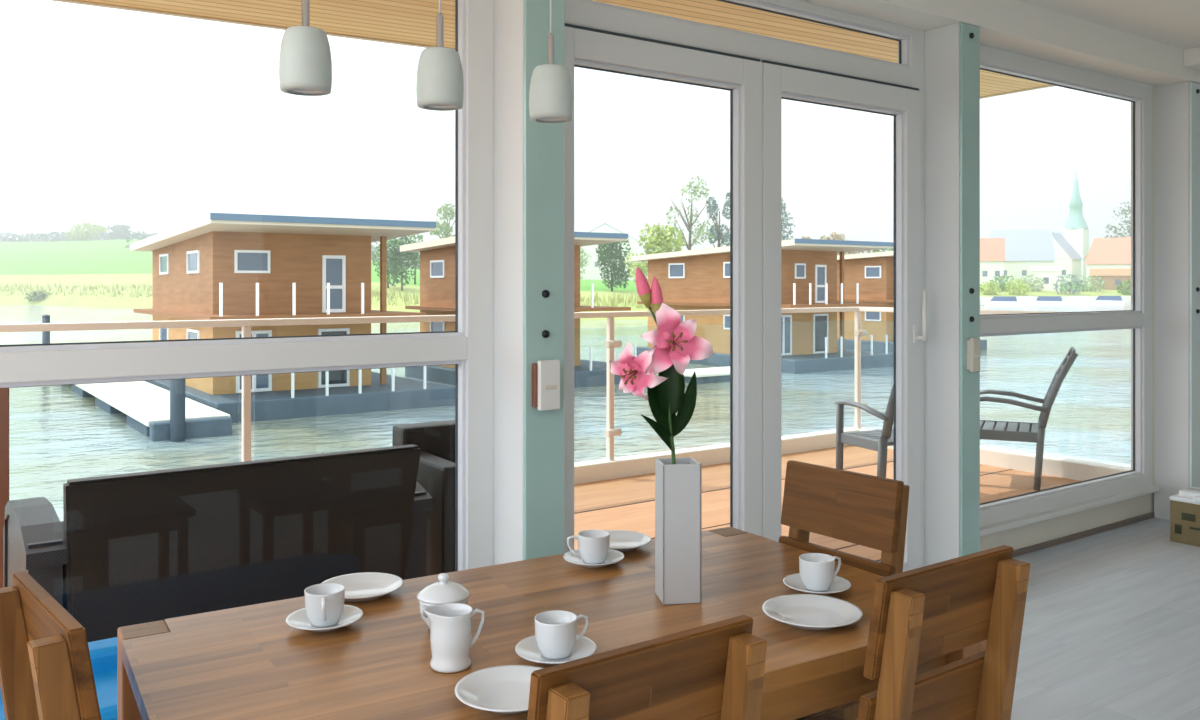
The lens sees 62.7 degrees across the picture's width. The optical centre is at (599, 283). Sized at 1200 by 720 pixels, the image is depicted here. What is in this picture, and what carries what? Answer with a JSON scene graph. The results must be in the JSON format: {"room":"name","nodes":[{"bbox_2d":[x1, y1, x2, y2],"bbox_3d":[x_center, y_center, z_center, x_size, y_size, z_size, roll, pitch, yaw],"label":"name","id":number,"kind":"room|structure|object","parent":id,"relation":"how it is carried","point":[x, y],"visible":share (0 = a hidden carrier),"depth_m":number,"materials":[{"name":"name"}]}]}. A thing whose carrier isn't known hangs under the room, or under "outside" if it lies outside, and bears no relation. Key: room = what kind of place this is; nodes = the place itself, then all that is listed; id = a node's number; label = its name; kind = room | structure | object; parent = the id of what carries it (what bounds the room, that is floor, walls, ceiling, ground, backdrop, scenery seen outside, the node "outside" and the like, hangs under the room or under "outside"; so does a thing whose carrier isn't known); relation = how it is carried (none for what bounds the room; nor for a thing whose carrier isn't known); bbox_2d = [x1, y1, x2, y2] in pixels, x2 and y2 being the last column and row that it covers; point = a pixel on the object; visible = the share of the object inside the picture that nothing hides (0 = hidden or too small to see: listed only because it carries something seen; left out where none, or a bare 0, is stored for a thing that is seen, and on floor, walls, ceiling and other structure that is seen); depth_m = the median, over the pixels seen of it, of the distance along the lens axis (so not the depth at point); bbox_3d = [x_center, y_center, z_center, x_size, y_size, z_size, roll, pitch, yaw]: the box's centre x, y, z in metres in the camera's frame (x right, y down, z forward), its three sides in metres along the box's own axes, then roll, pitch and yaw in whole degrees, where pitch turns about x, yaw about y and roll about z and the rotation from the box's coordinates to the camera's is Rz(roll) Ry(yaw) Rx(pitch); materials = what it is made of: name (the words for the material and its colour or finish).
{"room":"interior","nodes":[
{"label":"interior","id":0,"kind":"room"},
{"bbox_2d":[0,239,1090,290],"bbox_3d":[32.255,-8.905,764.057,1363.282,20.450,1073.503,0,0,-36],"label":"field","id":1,"kind":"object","parent":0,"point":[93,256],"visible":0.16,"depth_m":274.63,"materials":[{"name":"green plant"}]},
{"bbox_2d":[65,221,107,240],"bbox_3d":[-209.073,-21.393,400.245,12.351,8.595,16.635,0,0,35],"label":"tree","id":2,"kind":"object","parent":1,"relation":"on","point":[92,230],"visible":1,"depth_m":397.84,"materials":[{"name":"green plant"}]},
{"bbox_2d":[106,224,131,238],"bbox_3d":[-205.179,-22.376,419.791,9.416,6.700,9.900,0,0,39],"label":"tree","id":3,"kind":"object","parent":1,"relation":"on","point":[122,229],"visible":0.98,"depth_m":418.46,"materials":[{"name":"green plant"}]},
{"bbox_2d":[0,230,419,268],"bbox_3d":[-164.732,-12.279,385.429,146.660,23.741,241.495,0,0,-36],"label":"treeline","id":4,"kind":"object","parent":1,"relation":"on","point":[42,237],"visible":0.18,"depth_m":433.33,"materials":[{"name":"green plant"}]},
{"bbox_2d":[430,201,454,238],"bbox_3d":[-27.817,-7.437,174.489,5.515,14.117,6.605,0,0,8],"label":"tree","id":5,"kind":"object","parent":1,"relation":"on","point":[444,228],"visible":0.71,"depth_m":172.83,"materials":[{"name":"green plant"}]},
{"bbox_2d":[580,223,637,279],"bbox_3d":[1.474,-9.237,290.147,20.000,16.700,14.460,0,0,0],"label":"house","id":6,"kind":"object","parent":1,"relation":"on","point":[592,272],"visible":0.23,"depth_m":283.01,"materials":[{"name":"white"}]},
{"bbox_2d":[638,223,685,254],"bbox_3d":[10.558,-4.387,156.794,8.094,10.736,8.194,0,0,37],"label":"tree","id":7,"kind":"object","parent":1,"relation":"on","point":[662,241],"visible":0.7,"depth_m":155.72,"materials":[{"name":"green plant"}]},
{"bbox_2d":[665,176,715,249],"bbox_3d":[14.995,-8.581,164.665,8.333,18.567,8.449,0,0,40],"label":"tree","id":8,"kind":"object","parent":1,"relation":"on","point":[701,229],"visible":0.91,"depth_m":164.19,"materials":[{"name":"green plant"}]},
{"bbox_2d":[706,192,729,247],"bbox_3d":[21.149,-7.874,170.122,5.559,16.800,6.817,0,0,-34],"label":"tree","id":9,"kind":"object","parent":1,"relation":"on","point":[719,235],"visible":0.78,"depth_m":170.07,"materials":[{"name":"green plant"}]},
{"bbox_2d":[781,198,794,240],"bbox_3d":[30.153,-7.722,167.651,5.803,17.034,6.803,0,0,35],"label":"tree","id":10,"kind":"object","parent":1,"relation":"on","point":[783,207],"visible":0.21,"depth_m":167.47,"materials":[{"name":"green plant"}]},
{"bbox_2d":[980,238,1004,284],"bbox_3d":[102.502,-5.946,261.979,9.800,12.500,9.000,0,0,21],"label":"house","id":11,"kind":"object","parent":1,"relation":"on","point":[992,250],"visible":0.58,"depth_m":258.31,"materials":[{"name":"white"}]},
{"bbox_2d":[990,230,1055,283],"bbox_3d":[117.648,-7.530,274.978,15.800,15.000,12.000,0,0,15],"label":"house","id":12,"kind":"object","parent":1,"relation":"on","point":[1024,249],"visible":0.54,"depth_m":270.77,"materials":[{"name":"white"}]},
{"bbox_2d":[1052,232,1082,282],"bbox_3d":[137.429,-7.780,297.108,13.000,15.500,12.460,0,0,39],"label":"house","id":13,"kind":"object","parent":1,"relation":"on","point":[1066,256],"visible":0.31,"depth_m":291.06,"materials":[{"name":"white"}]},
{"bbox_2d":[1056,172,1088,282],"bbox_3d":[159.341,-20.030,344.749,22.000,40.000,10.000,0,0,43],"label":"church","id":14,"kind":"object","parent":1,"relation":"on","point":[1076,231],"visible":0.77,"depth_m":337.97,"materials":[{"name":"white"}]},
{"bbox_2d":[1085,237,1130,285],"bbox_3d":[136.069,-5.512,257.980,11.000,13.300,12.800,0,0,-39],"label":"house","id":15,"kind":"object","parent":1,"relation":"on","point":[1104,253],"visible":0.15,"depth_m":256.80,"materials":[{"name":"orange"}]},
{"bbox_2d":[1105,202,1130,237],"bbox_3d":[175.855,-14.115,329.261,10.514,27.808,10.291,0,0,-13],"label":"tree","id":16,"kind":"object","parent":1,"relation":"on","point":[1128,207],"visible":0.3,"depth_m":329.34,"materials":[{"name":"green plant"}]},
{"bbox_2d":[0,304,1130,520],"bbox_3d":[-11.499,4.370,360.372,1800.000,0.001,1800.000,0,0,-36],"label":"water","id":17,"kind":"object","parent":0,"point":[57,435],"depth_m":32.45,"materials":[{"name":"teal liquid"}]},
{"bbox_2d":[71,381,231,441],"bbox_3d":[-18.380,4.300,37.499,2.250,0.940,23.600,0,0,-36],"label":"jetty","id":18,"kind":"object","parent":17,"relation":"on","point":[146,406],"visible":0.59,"depth_m":30.25,"materials":[{"name":"concrete"}]},
{"bbox_2d":[170,379,184,441],"bbox_3d":[-11.766,4.270,27.415,0.430,4.200,0.430,0,0,-36],"label":"mooring pile","id":19,"kind":"object","parent":17,"relation":"in","point":[177,386],"visible":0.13,"depth_m":27.25,"materials":[{"name":"grey metal"}]},
{"bbox_2d":[130,213,454,422],"bbox_3d":[-12.260,1.315,38.022,8.580,7.010,13.060,0,0,-36],"label":"houseboat","id":20,"kind":"object","parent":17,"relation":"on","point":[213,266],"visible":0.81,"depth_m":34.27,"materials":[{"name":"wood"}]},
{"bbox_2d":[400,232,636,386],"bbox_3d":[-3.452,1.315,45.046,8.280,7.010,9.060,0,0,-36],"label":"houseboat","id":21,"kind":"object","parent":17,"relation":"on","point":[437,257],"visible":0.18,"depth_m":44.21,"materials":[{"name":"wood"}]},
{"bbox_2d":[683,366,729,383],"bbox_3d":[5.386,4.310,45.125,4.800,0.720,2.400,0,0,-36],"label":"floating platform","id":22,"kind":"object","parent":17,"relation":"on","point":[715,374],"visible":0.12,"depth_m":43.75,"materials":[{"name":"concrete"}]},
{"bbox_2d":[631,239,892,373],"bbox_3d":[9.072,1.315,55.213,8.480,7.010,13.060,0,0,-36],"label":"houseboat","id":23,"kind":"object","parent":17,"relation":"on","point":[698,279],"visible":0.7,"depth_m":52.48,"materials":[{"name":"wood"}]},
{"bbox_2d":[837,251,986,352],"bbox_3d":[18.986,1.315,68.433,7.980,7.010,13.060,0,0,-36],"label":"houseboat","id":24,"kind":"object","parent":17,"relation":"on","point":[873,272],"visible":0.21,"depth_m":64.66,"materials":[{"name":"wood"}]},
{"bbox_2d":[982,296,1018,305],"bbox_3d":[79.669,3.520,195.985,7.000,2.100,1.800,0,0,22],"label":"motor boat","id":25,"kind":"object","parent":17,"relation":"on","point":[996,300],"visible":0.81,"depth_m":195.03,"materials":[{"name":"white plastic"}]},
{"bbox_2d":[1017,296,1037,305],"bbox_3d":[84.908,3.520,197.984,6.000,2.100,1.800,0,0,23],"label":"motor boat","id":26,"kind":"object","parent":17,"relation":"on","point":[1023,300],"visible":0.61,"depth_m":196.85,"materials":[{"name":"white plastic"}]},
{"bbox_2d":[1036,296,1063,305],"bbox_3d":[89.988,3.520,198.984,7.000,2.100,1.800,0,0,24],"label":"motor boat","id":27,"kind":"object","parent":17,"relation":"on","point":[1042,300],"visible":0.64,"depth_m":197.81,"materials":[{"name":"white plastic"}]},
{"bbox_2d":[1062,296,1090,304],"bbox_3d":[97.985,3.520,202.984,6.000,2.100,1.800,0,0,26],"label":"motor boat","id":28,"kind":"object","parent":17,"relation":"on","point":[1073,300],"visible":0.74,"depth_m":201.98,"materials":[{"name":"white plastic"}]},
{"bbox_2d":[1090,296,1123,304],"bbox_3d":[105.713,3.520,205.984,7.000,2.100,1.800,0,0,27],"label":"motor boat","id":29,"kind":"object","parent":17,"relation":"on","point":[1101,300],"visible":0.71,"depth_m":204.99,"materials":[{"name":"white plastic"}]},
{"bbox_2d":[0,273,1130,319],"bbox_3d":[11.052,1.377,249.111,431.448,7.185,275.688,0,0,-36],"label":"bank","id":30,"kind":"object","parent":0,"point":[106,300],"visible":0.19,"depth_m":201.47,"materials":[{"name":"green plant"}]},
{"bbox_2d":[0,281,645,308],"bbox_3d":[-63.021,1.248,175.573,86.635,4.007,166.878,0,0,-36],"label":"reeds","id":31,"kind":"object","parent":30,"relation":"on","point":[596,298],"visible":0.32,"depth_m":140.13,"materials":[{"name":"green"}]},
{"bbox_2d":[372,238,405,287],"bbox_3d":[-32.003,-3.811,150.161,5.620,9.053,6.974,0,0,-3],"label":"tree","id":32,"kind":"object","parent":30,"relation":"on","point":[395,239],"visible":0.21,"depth_m":149.61,"materials":[{"name":"green plant"}]},
{"bbox_2d":[387,236,419,290],"bbox_3d":[-29.108,-3.173,145.653,6.359,8.657,5.648,0,0,2],"label":"tree","id":33,"kind":"object","parent":30,"relation":"on","point":[393,261],"visible":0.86,"depth_m":145.25,"materials":[{"name":"green plant"}]},
{"bbox_2d":[595,239,630,290],"bbox_3d":[1.572,-3.317,149.599,5.722,9.088,5.749,0,0,-45],"label":"tree","id":34,"kind":"object","parent":30,"relation":"on","point":[609,257],"visible":0.91,"depth_m":149.06,"materials":[{"name":"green plant"}]},
{"bbox_2d":[624,252,647,281],"bbox_3d":[5.846,-1.384,140.898,4.043,6.419,4.297,0,0,-31],"label":"tree","id":35,"kind":"object","parent":30,"relation":"on","point":[644,268],"visible":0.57,"depth_m":140.44,"materials":[{"name":"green plant"}]},
{"bbox_2d":[980,281,1000,294],"bbox_3d":[85.204,1.024,214.976,5.719,3.511,4.746,0,0,-36],"label":"bush","id":36,"kind":"object","parent":30,"relation":"on","point":[989,291],"visible":0.95,"depth_m":214.30,"materials":[{"name":"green plant"}]},
{"bbox_2d":[1004,278,1030,294],"bbox_3d":[91.695,0.803,216.016,6.680,4.091,5.539,0,0,-36],"label":"bush","id":37,"kind":"object","parent":30,"relation":"on","point":[1022,285],"visible":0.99,"depth_m":215.19,"materials":[{"name":"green plant"}]},
{"bbox_2d":[1018,274,1044,290],"bbox_3d":[101.015,-0.055,230.123,7.821,4.461,6.198,0,0,-36],"label":"bush","id":38,"kind":"object","parent":30,"relation":"on","point":[1036,281],"visible":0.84,"depth_m":229.32,"materials":[{"name":"green plant"}]},
{"bbox_2d":[1030,267,1061,290],"bbox_3d":[106.959,-1.181,235.981,6.800,5.900,6.000,0,0,24],"label":"shed","id":39,"kind":"object","parent":30,"relation":"on","point":[1049,274],"visible":0.85,"depth_m":233.65,"materials":[{"name":"white paint"}]},
{"bbox_2d":[980,296,1130,304],"bbox_3d":[103.638,3.770,211.986,73.354,2.200,16.552,0,0,-36],"label":"quay","id":40,"kind":"object","parent":30,"relation":"on","point":[1127,299],"visible":0.08,"depth_m":211.96,"materials":[{"name":"white concrete"}]},
{"bbox_2d":[1052,274,1087,294],"bbox_3d":[105.704,0.176,220.832,9.288,4.996,7.301,0,0,-36],"label":"bush","id":41,"kind":"object","parent":30,"relation":"on","point":[1056,285],"visible":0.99,"depth_m":220.67,"materials":[{"name":"green plant"}]},
{"bbox_2d":[1078,275,1105,291],"bbox_3d":[117.689,-0.032,235.088,7.386,4.302,6.193,0,0,-36],"label":"bush","id":42,"kind":"object","parent":30,"relation":"on","point":[1092,286],"visible":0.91,"depth_m":234.28,"materials":[{"name":"green plant"}]},
{"bbox_2d":[1089,268,1130,289],"bbox_3d":[129.490,-1.069,245.981,12.800,5.600,6.000,0,0,28],"label":"house","id":43,"kind":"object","parent":30,"relation":"on","point":[1111,277],"visible":0.52,"depth_m":244.74,"materials":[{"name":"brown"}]},
{"bbox_2d":[574,445,1079,559],"bbox_3d":[-1.431,1.490,4.372,11.150,0.140,2.780,0,0,-36],"label":"deck","id":44,"kind":"object","parent":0,"point":[639,517],"visible":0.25,"depth_m":6.67,"materials":[{"name":"brown wood"}]},
{"bbox_2d":[0,388,8,587],"bbox_3d":[-2.471,0.850,4.072,0.100,1.140,0.100,0,0,-36],"label":"wooden post","id":45,"kind":"object","parent":44,"relation":"on","point":[4,392],"visible":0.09,"depth_m":4.05,"materials":[{"name":"brown wood"}]},
{"bbox_2d":[3,444,432,641],"bbox_3d":[-1.513,1.038,3.952,1.450,0.765,0.888,0,0,-36],"label":"wicker sofa","id":46,"kind":"object","parent":44,"relation":"on","point":[127,549],"visible":0.84,"depth_m":3.56,"materials":[{"name":"black wicker"}]},
{"bbox_2d":[60,521,63,581],"bbox_3d":[-1.805,1.019,3.859,0.585,0.118,0.680,0,0,-36],"label":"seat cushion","id":47,"kind":"object","parent":46,"relation":"on","point":[62,522],"depth_m":3.86,"materials":[{"name":"black fabric"}]},
{"bbox_2d":[392,420,454,575],"bbox_3d":[-0.598,1.052,4.697,0.600,0.735,0.620,0,0,-33],"label":"wicker armchair","id":48,"kind":"object","parent":44,"relation":"on","point":[436,440],"visible":0.1,"depth_m":4.40,"materials":[{"name":"black wicker"}]},
{"bbox_2d":[574,461,1012,549],"bbox_3d":[-1.379,1.424,4.299,11.150,0.012,1.514,0,0,-36],"label":"joint","id":49,"kind":"object","parent":44,"relation":"on","point":[889,461],"visible":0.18,"depth_m":6.30,"materials":[{"name":"brown"}]},
{"bbox_2d":[574,427,1130,483],"bbox_3d":[-1.415,1.427,4.470,11.290,0.265,2.920,0,0,-36],"label":"deck edge","id":50,"kind":"object","parent":44,"relation":"on","point":[634,465],"visible":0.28,"depth_m":7.42,"materials":[{"name":"white"}]},
{"bbox_2d":[0,307,1124,461],"bbox_3d":[-0.365,0.752,5.228,8.680,1.095,2.835,0,0,-36],"label":"balustrade","id":51,"kind":"object","parent":50,"relation":"on","point":[610,344],"visible":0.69,"depth_m":6.20,"materials":[{"name":"white"}]},
{"bbox_2d":[835,386,892,477],"bbox_3d":[2.024,0.939,6.608,0.579,0.966,0.708,0,0,-24],"label":"chair","id":52,"kind":"object","parent":44,"relation":"on","point":[876,440],"visible":0.4,"depth_m":6.56,"materials":[{"name":"grey plastic"}]},
{"bbox_2d":[980,347,1077,489],"bbox_3d":[3.036,0.939,7.068,0.708,0.966,0.579,0,0,24],"label":"chair","id":53,"kind":"object","parent":44,"relation":"on","point":[989,430],"visible":0.82,"depth_m":6.85,"materials":[{"name":"grey plastic"}]},
{"bbox_2d":[980,493,1153,550],"bbox_3d":[1.074,0.110,4.391,8.350,2.620,0.100,0,0,-36],"label":"wall","id":54,"kind":"structure","parent":0,"point":[1061,526],"depth_m":5.45,"materials":[{"name":"paint"}]},
{"bbox_2d":[0,0,493,570],"bbox_3d":[-1.252,0.022,2.691,2.178,2.445,0.125,0,0,-36],"label":"window","id":55,"kind":"structure","parent":54,"relation":"in","point":[470,347],"depth_m":3.25,"materials":[{"name":"white plastic"}]},
{"bbox_2d":[494,0,563,564],"bbox_3d":[-0.236,0.110,3.273,0.152,2.620,0.227,0,0,-36],"label":"column","id":56,"kind":"structure","parent":54,"relation":"attached to","point":[528,154],"depth_m":3.20,"materials":[{"name":"white paint"}]},
{"bbox_2d":[532,360,559,410],"bbox_3d":[-0.171,0.325,3.170,0.092,0.160,0.041,0,0,-36],"label":"control box","id":57,"kind":"object","parent":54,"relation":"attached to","point":[545,373],"visible":1,"depth_m":3.15,"materials":[{"name":"white plastic"}]},
{"bbox_2d":[564,0,926,571],"bbox_3d":[0.656,0.110,4.026,2.175,2.620,0.168,0,0,-36],"label":"door","id":58,"kind":"structure","parent":54,"relation":"in","point":[758,71],"depth_m":4.01,"materials":[{"name":"white plastic"}]},
{"bbox_2d":[924,23,979,565],"bbox_3d":[1.653,0.110,4.622,0.140,2.620,0.227,0,0,-36],"label":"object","id":59,"kind":"structure","parent":54,"relation":"attached to","point":[951,52],"depth_m":4.56,"materials":[{"name":"white paint"}]},
{"bbox_2d":[967,338,979,371],"bbox_3d":[1.717,0.325,4.520,0.062,0.156,0.037,0,0,-36],"label":"control box","id":60,"kind":"object","parent":59,"relation":"attached to","point":[973,344],"visible":1,"depth_m":4.50,"materials":[{"name":"beige plastic"}]},
{"bbox_2d":[798,0,1199,86],"bbox_3d":[1.132,-1.335,4.309,8.350,0.270,0.300,0,0,-36],"label":"trim","id":61,"kind":"structure","parent":54,"relation":"attached to","point":[1015,26],"depth_m":4.95,"materials":[{"name":"white paint"}]},
{"bbox_2d":[980,44,1159,535],"bbox_3d":[2.485,0.022,5.358,2.070,2.445,0.125,0,0,-36],"label":"window","id":62,"kind":"structure","parent":54,"relation":"in","point":[1007,513],"depth_m":5.68,"materials":[{"name":"white plastic"}]},
{"bbox_2d":[1012,512,1153,557],"bbox_3d":[3.028,1.406,5.750,3.410,0.028,0.018,0,0,-36],"label":"baseboard","id":63,"kind":"structure","parent":54,"relation":"attached to","point":[1068,538],"depth_m":5.50,"materials":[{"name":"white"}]},
{"bbox_2d":[1152,86,1153,484],"bbox_3d":[3.333,0.010,5.999,0.054,2.420,0.068,0,0,-36],"label":"trim","id":64,"kind":"structure","parent":54,"relation":"attached to","point":[1152,86],"depth_m":5.97,"materials":[{"name":"paint"}]},
{"bbox_2d":[1154,81,1199,519],"bbox_3d":[3.492,0.110,5.934,0.140,2.620,0.227,0,0,-36],"label":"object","id":65,"kind":"structure","parent":54,"relation":"attached to","point":[1177,105],"depth_m":5.88,"materials":[{"name":"white paint"}]},
{"bbox_2d":[1010,517,1199,719],"bbox_3d":[2.913,1.480,1.815,8.350,0.120,6.370,0,0,-36],"label":"floor","id":66,"kind":"structure","parent":0,"point":[1111,627],"depth_m":4.02,"materials":[{"name":"laminate"}]},
{"bbox_2d":[0,571,100,719],"bbox_3d":[-0.715,0.955,1.670,0.508,0.930,0.396,0,0,-42],"label":"dining chair","id":67,"kind":"object","parent":66,"relation":"on","point":[46,671],"visible":1,"depth_m":1.47,"materials":[{"name":"brown wood"}]},
{"bbox_2d":[0,637,116,719],"bbox_3d":[-1.091,1.163,2.415,1.490,0.513,0.400,0,0,-36],"label":"rug","id":68,"kind":"object","parent":66,"relation":"on","point":[103,653],"visible":0.02,"depth_m":2.41,"materials":[{"name":"blue"}]},
{"bbox_2d":[0,669,116,719],"bbox_3d":[-1.106,1.000,2.436,1.490,0.079,0.350,0,0,-36],"label":"seat cushion","id":69,"kind":"object","parent":68,"relation":"on","point":[105,679],"depth_m":2.31,"materials":[{"name":"blue fabric"}]},
{"bbox_2d":[117,527,986,719],"bbox_3d":[-0.072,1.045,1.966,1.530,0.750,0.836,0,0,-32],"label":"dining table","id":70,"kind":"object","parent":66,"relation":"on","point":[244,662],"visible":0.69,"depth_m":1.86,"materials":[{"name":"brown wood"}]},
{"bbox_2d":[286,604,362,631],"bbox_3d":[-0.539,0.660,1.927,0.146,0.019,0.146,0,0,-36],"label":"saucer","id":71,"kind":"object","parent":70,"relation":"on","point":[298,619],"visible":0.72,"depth_m":1.93,"materials":[{"name":"white ceramic"}]},
{"bbox_2d":[304,583,344,626],"bbox_3d":[-0.533,0.630,1.922,0.094,0.066,0.077,0,0,43],"label":"coffee cup","id":72,"kind":"object","parent":71,"relation":"on","point":[324,602],"visible":1,"depth_m":1.90,"materials":[{"name":"white ceramic"}]},
{"bbox_2d":[321,572,403,601],"bbox_3d":[-0.516,0.659,2.126,0.180,0.020,0.180,0,0,-36],"label":"plate","id":73,"kind":"object","parent":70,"relation":"on","point":[365,586],"visible":0.8,"depth_m":2.16,"materials":[{"name":"white ceramic"}]},
{"bbox_2d":[417,573,469,628],"bbox_3d":[-0.305,0.617,1.922,0.103,0.104,0.103,0,0,-19],"label":"sugar bowl","id":74,"kind":"object","parent":70,"relation":"on","point":[443,591],"visible":0.66,"depth_m":1.90,"materials":[{"name":"white ceramic"}]},
{"bbox_2d":[424,603,483,672],"bbox_3d":[-0.258,0.618,1.725,0.094,0.104,0.077,0,0,12],"label":"jug","id":75,"kind":"object","parent":70,"relation":"on","point":[450,623],"visible":1,"depth_m":1.70,"materials":[{"name":"white ceramic"}]},
{"bbox_2d":[455,665,542,713],"bbox_3d":[-0.144,0.659,1.587,0.180,0.020,0.180,0,0,-36],"label":"plate","id":76,"kind":"object","parent":70,"relation":"on","point":[505,689],"visible":0.75,"depth_m":1.61,"materials":[{"name":"white ceramic"}]},
{"bbox_2d":[515,635,596,664],"bbox_3d":[-0.079,0.660,1.763,0.146,0.019,0.146,0,0,-36],"label":"saucer","id":77,"kind":"object","parent":70,"relation":"on","point":[527,648],"visible":0.66,"depth_m":1.76,"materials":[{"name":"white ceramic"}]},
{"bbox_2d":[534,610,588,658],"bbox_3d":[-0.075,0.630,1.770,0.077,0.066,0.093,0,0,28],"label":"coffee cup","id":78,"kind":"object","parent":77,"relation":"on","point":[556,637],"visible":1,"depth_m":1.74,"materials":[{"name":"white ceramic"}]},
{"bbox_2d":[563,549,623,567],"bbox_3d":[-0.015,0.660,2.355,0.146,0.019,0.146,0,0,-36],"label":"saucer","id":79,"kind":"object","parent":70,"relation":"on","point":[614,556],"visible":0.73,"depth_m":2.35,"materials":[{"name":"white ceramic"}]},
{"bbox_2d":[567,530,609,563],"bbox_3d":[-0.021,0.630,2.349,0.093,0.066,0.077,0,0,-42],"label":"coffee cup","id":80,"kind":"object","parent":79,"relation":"on","point":[593,545],"visible":1,"depth_m":2.33,"materials":[{"name":"white ceramic"}]},
{"bbox_2d":[604,530,650,551],"bbox_3d":[0.041,0.659,2.507,0.180,0.020,0.180,0,0,-36],"label":"plate","id":81,"kind":"object","parent":70,"relation":"on","point":[620,540],"visible":0.51,"depth_m":2.54,"materials":[{"name":"white ceramic"}]},
{"bbox_2d":[655,457,701,604],"bbox_3d":[0.166,0.523,2.099,0.083,0.292,0.083,0,0,-8],"label":"vase","id":82,"kind":"object","parent":70,"relation":"on","point":[678,486],"visible":0.99,"depth_m":2.06,"materials":[{"name":"grey ceramic"}]},
{"bbox_2d":[609,267,713,463],"bbox_3d":[0.126,0.302,2.048,0.221,0.675,0.093,0,0,7],"label":"lily","id":83,"kind":"object","parent":82,"relation":"in","point":[675,343],"visible":1,"depth_m":2.05,"materials":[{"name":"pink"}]},
{"bbox_2d":[609,340,667,400],"bbox_3d":[0.073,0.183,2.047,0.136,0.132,0.059,0,0,30],"label":"flower","id":84,"kind":"object","parent":83,"relation":"on","point":[637,373],"depth_m":2.04,"materials":[{"name":"pink plant"}]},
{"bbox_2d":[640,303,713,374],"bbox_3d":[0.164,0.113,2.042,0.155,0.152,0.057,0,0,-6],"label":"flower","id":85,"kind":"object","parent":83,"relation":"on","point":[675,343],"depth_m":2.04,"materials":[{"name":"pink plant"}]},
{"bbox_2d":[762,594,862,629],"bbox_3d":[0.422,0.659,1.963,0.196,0.020,0.196,0,0,-36],"label":"plate","id":86,"kind":"object","parent":70,"relation":"on","point":[803,611],"visible":1,"depth_m":1.98,"materials":[{"name":"white ceramic"}]},
{"bbox_2d":[783,573,850,595],"bbox_3d":[0.473,0.660,2.148,0.146,0.019,0.146,0,0,-36],"label":"saucer","id":87,"kind":"object","parent":70,"relation":"on","point":[839,584],"visible":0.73,"depth_m":2.15,"materials":[{"name":"white ceramic"}]},
{"bbox_2d":[799,553,840,590],"bbox_3d":[0.481,0.630,2.146,0.093,0.066,0.077,0,0,9],"label":"coffee cup","id":88,"kind":"object","parent":87,"relation":"on","point":[817,571],"visible":1,"depth_m":2.12,"materials":[{"name":"white ceramic"}]},
{"bbox_2d":[527,615,766,719],"bbox_3d":[-0.048,0.955,1.509,0.396,0.930,0.508,0,0,-36],"label":"dining chair","id":89,"kind":"object","parent":66,"relation":"on","point":[713,671],"visible":1,"depth_m":1.36,"materials":[{"name":"brown wood"}]},
{"bbox_2d":[779,460,909,719],"bbox_3d":[0.475,0.955,2.466,0.508,0.930,0.396,0,0,-37],"label":"dining chair","id":90,"kind":"object","parent":66,"relation":"on","point":[870,511],"visible":0.28,"depth_m":2.53,"materials":[{"name":"brown wood"}]},
{"bbox_2d":[805,545,1030,719],"bbox_3d":[0.498,0.955,1.898,0.396,0.930,0.508,0,0,-36],"label":"dining chair","id":91,"kind":"object","parent":66,"relation":"on","point":[922,614],"visible":1,"depth_m":1.75,"materials":[{"name":"brown wood"}]},
{"bbox_2d":[1169,487,1199,546],"bbox_3d":[3.365,1.281,5.390,0.330,0.278,0.345,0,0,-38],"label":"cardboard box","id":92,"kind":"object","parent":66,"relation":"on","point":[1184,505],"visible":1,"depth_m":5.38,"materials":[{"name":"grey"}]},
{"bbox_2d":[1017,0,1199,49],"bbox_3d":[2.991,-1.420,1.705,8.350,0.100,6.100,0,0,-36],"label":"ceiling","id":93,"kind":"structure","parent":0,"point":[1175,23],"depth_m":5.00,"materials":[{"name":"white paint"}]},
{"bbox_2d":[279,0,331,95],"bbox_3d":[-0.494,-0.846,1.650,0.086,1.048,0.086,0,0,-36],"label":"pendant lamp","id":94,"kind":"object","parent":93,"relation":"hanging from","point":[305,61],"visible":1,"depth_m":1.62,"materials":[{"name":"white ceramic"}]},
{"bbox_2d":[287,88,323,94],"bbox_3d":[-0.494,-0.329,1.650,0.081,0.011,0.081,0,0,-36],"label":"diffuser","id":95,"kind":"object","parent":94,"relation":"attached to","point":[295,91],"depth_m":1.68,"materials":[{"name":"white glass"}]},
{"bbox_2d":[416,0,463,110],"bbox_3d":[-0.292,-0.846,1.794,0.086,1.048,0.086,0,0,-36],"label":"pendant lamp","id":96,"kind":"object","parent":93,"relation":"hanging from","point":[439,78],"visible":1,"depth_m":1.76,"materials":[{"name":"white ceramic"}]},
{"bbox_2d":[423,104,455,109],"bbox_3d":[-0.292,-0.329,1.794,0.081,0.011,0.081,0,0,-36],"label":"diffuser","id":97,"kind":"object","parent":96,"relation":"attached to","point":[425,106],"depth_m":1.82,"materials":[{"name":"white glass"}]},
{"bbox_2d":[529,0,572,122],"bbox_3d":[-0.096,-0.846,1.934,0.086,1.048,0.086,0,0,-36],"label":"pendant lamp","id":98,"kind":"object","parent":93,"relation":"hanging from","point":[550,93],"visible":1,"depth_m":1.90,"materials":[{"name":"white ceramic"}]},
{"bbox_2d":[1184,47,1199,70],"bbox_3d":[5.258,-1.319,3.322,0.200,0.099,6.098,0,0,-36],"label":"trim","id":99,"kind":"structure","parent":93,"relation":"attached to","point":[1192,55],"depth_m":5.71,"materials":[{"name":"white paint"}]},
{"bbox_3d":[1.030,-1.440,4.452,8.350,0.520,0.050,0,0,-36],"label":"wall","id":100,"kind":"structure","parent":0,"visible":0},
{"bbox_2d":[50,0,1054,98],"bbox_3d":[2.025,-1.673,2.791,9.040,0.506,9.390,0,0,-36],"label":"roof overhang","id":101,"kind":"object","parent":100,"relation":"attached to","point":[401,22],"depth_m":5.63,"materials":[{"name":"brown wood"}]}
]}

